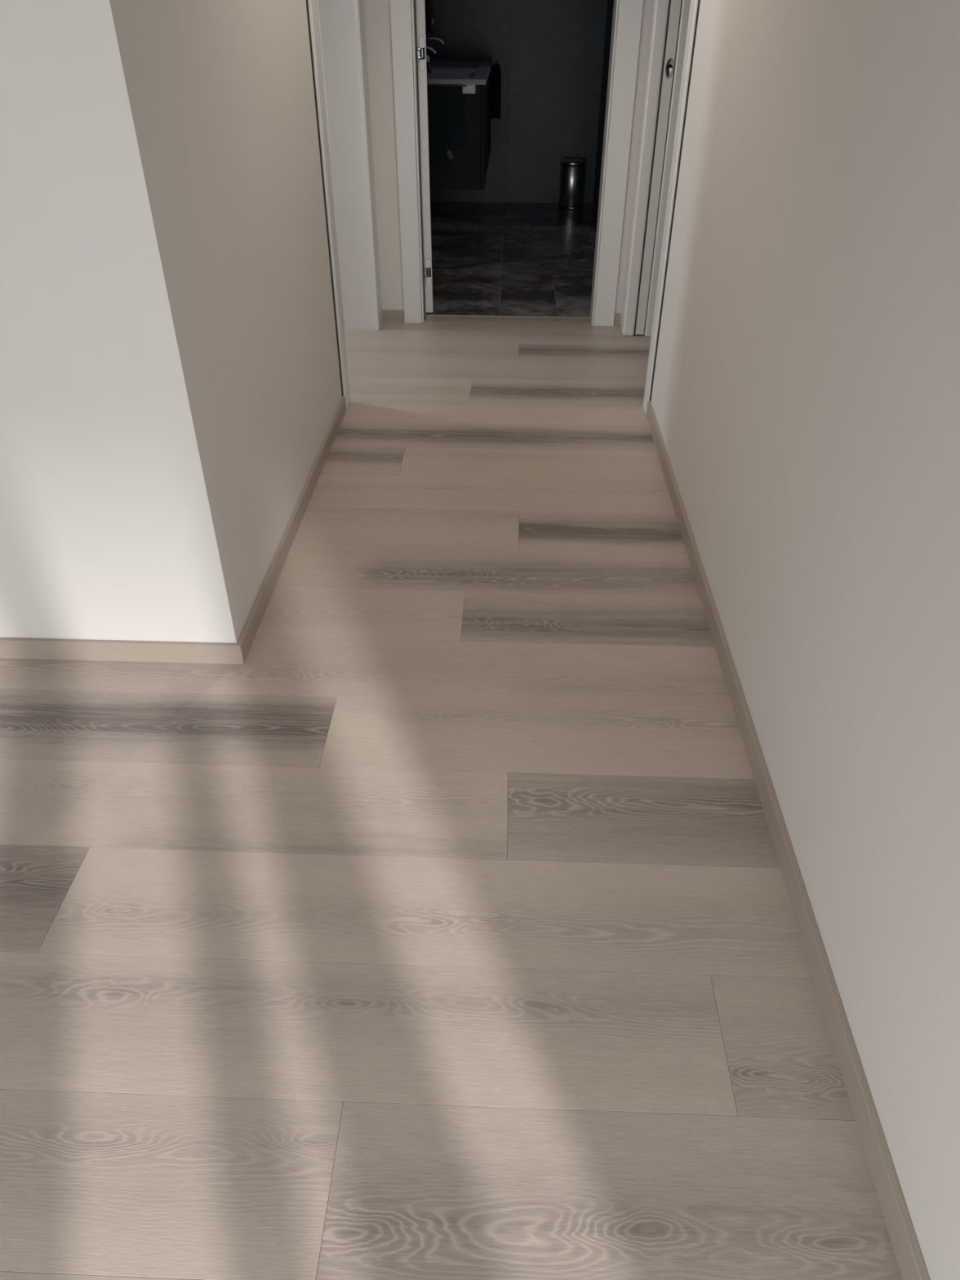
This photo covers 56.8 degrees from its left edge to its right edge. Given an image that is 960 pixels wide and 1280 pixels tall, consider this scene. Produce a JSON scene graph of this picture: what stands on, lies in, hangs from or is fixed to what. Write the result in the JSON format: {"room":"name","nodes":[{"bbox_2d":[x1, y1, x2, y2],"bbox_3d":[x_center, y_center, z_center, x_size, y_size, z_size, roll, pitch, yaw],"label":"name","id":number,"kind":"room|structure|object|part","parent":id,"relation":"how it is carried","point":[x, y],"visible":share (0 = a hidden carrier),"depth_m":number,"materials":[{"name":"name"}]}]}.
{"room":"home hallway","nodes":[
{"label":"home hallway","id":0,"kind":"room"},
{"bbox_2d":[0,0,248,643],"bbox_3d":[-1.972,-1.060,1.587,2.729,2.600,0.120,1,36,1],"label":"wall","id":1,"kind":"structure","parent":0,"point":[115,522],"depth_m":1.83,"materials":[{"name":"paint"}]},
{"bbox_2d":[0,637,244,664],"bbox_3d":[-1.973,0.002,2.289,2.742,0.058,0.013,1,36,1],"label":"baseboard","id":2,"kind":"structure","parent":1,"relation":"attached to","point":[10,647],"depth_m":2.25,"materials":[{"name":"brown wood"}]},
{"bbox_2d":[134,0,342,615],"bbox_3d":[-0.638,-1.546,2.255,0.120,2.600,1.623,1,36,1],"label":"wall","id":3,"kind":"structure","parent":0,"point":[231,81],"depth_m":2.31,"materials":[{"name":"paint"}]},
{"bbox_2d":[236,395,346,662],"bbox_3d":[-0.580,-0.462,2.927,0.013,0.058,1.686,1,36,1],"label":"baseboard","id":4,"kind":"structure","parent":3,"relation":"attached to","point":[246,639],"depth_m":2.69,"materials":[{"name":"brown wood"}]},
{"bbox_2d":[306,0,382,409],"bbox_3d":[-0.603,-2.172,3.446,0.171,2.190,1.184,1,36,1],"label":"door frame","id":5,"kind":"structure","parent":3,"relation":"in","point":[341,22],"depth_m":3.90,"materials":[{"name":"white paint"}]},
{"bbox_3d":[-0.544,-1.848,3.008,0.016,2.190,0.094,1,36,1],"label":"casing","id":6,"kind":"part","parent":5,"relation":"part of","materials":[{"name":"white paint"}]},
{"bbox_3d":[-0.507,-2.479,3.861,0.016,2.190,0.145,1,36,1],"label":"casing","id":7,"kind":"part","parent":5,"relation":"part of","materials":[{"name":"white paint"}]},
{"bbox_2d":[0,201,902,1279],"bbox_3d":[-0.259,-0.528,3.118,6.500,0.060,10.079,1,36,1],"label":"floor","id":8,"kind":"structure","parent":0,"point":[445,928],"depth_m":1.69,"materials":[{"name":"wood"}]},
{"bbox_2d":[558,158,586,208],"bbox_3d":[0.709,-3.515,6.834,0.190,0.330,0.220,1,36,1],"label":"pedal bin","id":9,"kind":"object","parent":8,"relation":"on","point":[572,170],"visible":1,"depth_m":6.78,"materials":[{"name":"silver metal"}]},
{"bbox_3d":[0.710,-3.644,6.758,0.190,0.032,0.190,1,36,1],"label":"lid","id":10,"kind":"part","parent":9,"relation":"part of","materials":[{"name":"metal"}]},
{"bbox_2d":[315,0,653,324],"bbox_3d":[-0.189,-2.710,3.832,6.100,2.600,0.100,1,36,1],"label":"wall","id":11,"kind":"structure","parent":0,"point":[376,12],"depth_m":4.10,"materials":[{"name":"paint"}]},
{"bbox_2d":[382,309,404,322],"bbox_3d":[-0.446,-1.661,4.548,0.117,0.058,0.013,1,36,1],"label":"baseboard","id":12,"kind":"structure","parent":11,"relation":"attached to","point":[389,316],"depth_m":4.54,"materials":[{"name":"brown wood"}]},
{"bbox_2d":[426,315,590,318],"bbox_3d":[0.145,-1.691,4.648,0.858,0.009,0.014,1,36,1],"label":"trim","id":13,"kind":"structure","parent":11,"relation":"attached to","point":[426,315],"depth_m":4.64,"materials":[{"name":"wood"}]},
{"bbox_2d":[389,0,643,325],"bbox_3d":[0.165,-2.779,4.272,1.073,2.190,0.968,1,36,1],"label":"door","id":14,"kind":"structure","parent":11,"relation":"in","point":[407,17],"depth_m":4.10,"materials":[{"name":"white paint"}]},
{"bbox_3d":[-0.338,-2.511,3.906,0.089,2.190,0.027,1,36,1],"label":"casing","id":15,"kind":"part","parent":14,"relation":"part of","materials":[{"name":"white paint"}]},
{"bbox_3d":[0.635,-2.488,3.882,0.101,2.190,0.027,1,36,1],"label":"casing","id":16,"kind":"part","parent":14,"relation":"part of","materials":[{"name":"white paint"}]},
{"bbox_2d":[613,313,620,325],"bbox_3d":[0.697,-1.633,4.519,0.030,0.058,0.013,1,36,1],"label":"baseboard","id":17,"kind":"structure","parent":11,"relation":"attached to","point":[617,316],"depth_m":4.51,"materials":[{"name":"brown wood"}]},
{"bbox_2d":[425,0,607,203],"bbox_3d":[1.017,-4.536,6.309,3.900,2.600,0.100,1,36,1],"label":"wall","id":18,"kind":"structure","parent":0,"point":[549,54],"depth_m":6.55,"materials":[{"name":"paint"}]},
{"bbox_2d":[490,61,501,119],"bbox_3d":[0.101,-4.077,6.585,0.107,0.370,0.063,1,36,1],"label":"bath towel","id":19,"kind":"object","parent":18,"relation":"hanging from","point":[495,85],"visible":0.73,"depth_m":6.59,"materials":[{"name":"black fabric"}]},
{"bbox_2d":[500,104,509,127],"bbox_3d":[0.187,-3.959,6.702,0.064,0.147,0.011,1,36,1],"label":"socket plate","id":20,"kind":"object","parent":18,"relation":"attached to","point":[504,108],"visible":1,"depth_m":6.70,"materials":[{"name":"grey plastic"}]},
{"bbox_2d":[592,0,613,215],"bbox_3d":[0.937,-4.255,5.929,0.100,2.600,0.850,1,36,1],"label":"wall","id":21,"kind":"structure","parent":0,"point":[610,2],"depth_m":6.41,"materials":[{"name":"paint"}]},
{"bbox_2d":[650,0,959,1279],"bbox_3d":[0.697,-0.861,1.337,0.140,2.600,3.820,1,36,1],"label":"wall","id":22,"kind":"structure","parent":0,"point":[805,401],"depth_m":1.49,"materials":[{"name":"paint"}]},
{"bbox_2d":[621,0,700,413],"bbox_3d":[0.778,-2.114,3.377,0.170,2.190,1.100,1,36,1],"label":"door","id":23,"kind":"structure","parent":22,"relation":"in","point":[673,25],"depth_m":3.82,"materials":[{"name":"white paint"}]},
{"bbox_3d":[0.740,-2.413,3.780,0.055,2.190,0.100,1,36,1],"label":"casing","id":24,"kind":"part","parent":23,"relation":"part of","materials":[{"name":"white paint"}]},
{"bbox_3d":[0.797,-2.404,3.730,0.035,0.072,0.003,1,36,1],"label":"edge pull","id":25,"kind":"part","parent":23,"relation":"part of","materials":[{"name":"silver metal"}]},
{"bbox_3d":[0.683,-1.819,2.978,0.015,2.190,0.094,1,36,1],"label":"casing","id":26,"kind":"part","parent":23,"relation":"part of","materials":[{"name":"white paint"}]},
{"bbox_2d":[645,401,929,1279],"bbox_3d":[0.614,0.180,2.067,0.013,0.058,3.750,1,36,1],"label":"baseboard","id":27,"kind":"structure","parent":22,"relation":"attached to","point":[910,1260],"depth_m":1.56,"materials":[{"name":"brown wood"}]},
{"bbox_3d":[-0.585,-3.647,5.095,0.100,2.600,3.017,1,36,1],"label":"wall","id":28,"kind":"structure","parent":0,"visible":0},
{"bbox_2d":[424,0,434,34],"bbox_3d":[-0.402,-4.040,5.679,0.215,0.270,0.064,1,36,1],"label":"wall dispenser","id":29,"kind":"object","parent":28,"relation":"attached to","point":[429,29],"visible":0.91,"depth_m":5.69,"materials":[{"name":"black"}]},
{"bbox_2d":[426,45,436,53],"bbox_3d":[-0.396,-3.623,5.427,0.260,0.068,0.060,1,36,1],"label":"faucet","id":30,"kind":"object","parent":28,"relation":"attached to","point":[427,47],"visible":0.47,"depth_m":5.42,"materials":[{"name":"silver metal"}]},
{"bbox_2d":[426,36,444,44],"bbox_3d":[-0.369,-4.051,5.981,0.266,0.068,0.060,1,36,1],"label":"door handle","id":31,"kind":"object","parent":28,"relation":"attached to","point":[434,38],"visible":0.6,"depth_m":5.97,"materials":[{"name":"silver metal"}]},
{"bbox_2d":[426,59,492,190],"bbox_3d":[-0.226,-3.521,6.003,0.574,0.582,1.644,1,36,1],"label":"vanity cabinet","id":32,"kind":"object","parent":28,"relation":"attached to","point":[468,168],"visible":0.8,"depth_m":5.45,"materials":[{"name":"brown wood"}]},
{"bbox_2d":[426,59,492,84],"bbox_3d":[-0.225,-3.745,5.837,0.574,0.026,1.644,1,36,1],"label":"countertop","id":33,"kind":"structure","parent":32,"relation":"on","point":[445,72],"depth_m":5.68,"materials":[{"name":"white ceramic"}]},
{"bbox_2d":[426,55,431,73],"bbox_3d":[-0.323,-3.552,5.476,0.042,0.092,0.042,1,36,1],"label":"soap pump","id":34,"kind":"object","parent":33,"relation":"on","point":[428,64],"visible":0.8,"depth_m":5.46,"materials":[{"name":"black plastic"}]},
{"bbox_2d":[462,84,475,93],"bbox_3d":[-0.064,-3.221,5.186,0.075,0.048,0.020,1,36,1],"label":"wall hook","id":35,"kind":"object","parent":32,"relation":"attached to","point":[470,88],"visible":1,"depth_m":5.19,"materials":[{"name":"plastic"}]},
{"bbox_2d":[426,84,466,162],"bbox_3d":[-0.216,-3.072,5.289,0.275,0.403,0.033,1,36,1],"label":"hand towel","id":36,"kind":"object","parent":35,"relation":"hanging from","point":[446,103],"visible":0.7,"depth_m":5.27,"materials":[{"name":"black fabric"}]},
{"bbox_3d":[-0.215,-3.234,5.175,0.275,0.008,0.018,1,36,1],"label":"rail","id":37,"kind":"part","parent":36,"relation":"part of","materials":[{"name":"plastic"}]},
{"bbox_3d":[0.030,-3.367,5.587,0.019,0.272,0.798,1,36,1],"label":"drawer","id":38,"kind":"part","parent":32,"relation":"part of","materials":[{"name":"brown wood"}]},
{"bbox_3d":[0.029,-3.143,5.752,0.019,0.275,0.798,1,36,1],"label":"drawer","id":39,"kind":"part","parent":32,"relation":"part of","materials":[{"name":"brown wood"}]},
{"bbox_3d":[0.057,-3.622,6.400,0.019,0.275,0.806,1,36,1],"label":"drawer","id":40,"kind":"part","parent":32,"relation":"part of","materials":[{"name":"brown wood"}]},
{"bbox_3d":[0.058,-3.845,6.235,0.019,0.272,0.806,1,36,1],"label":"drawer","id":41,"kind":"part","parent":32,"relation":"part of","materials":[{"name":"brown wood"}]}
]}

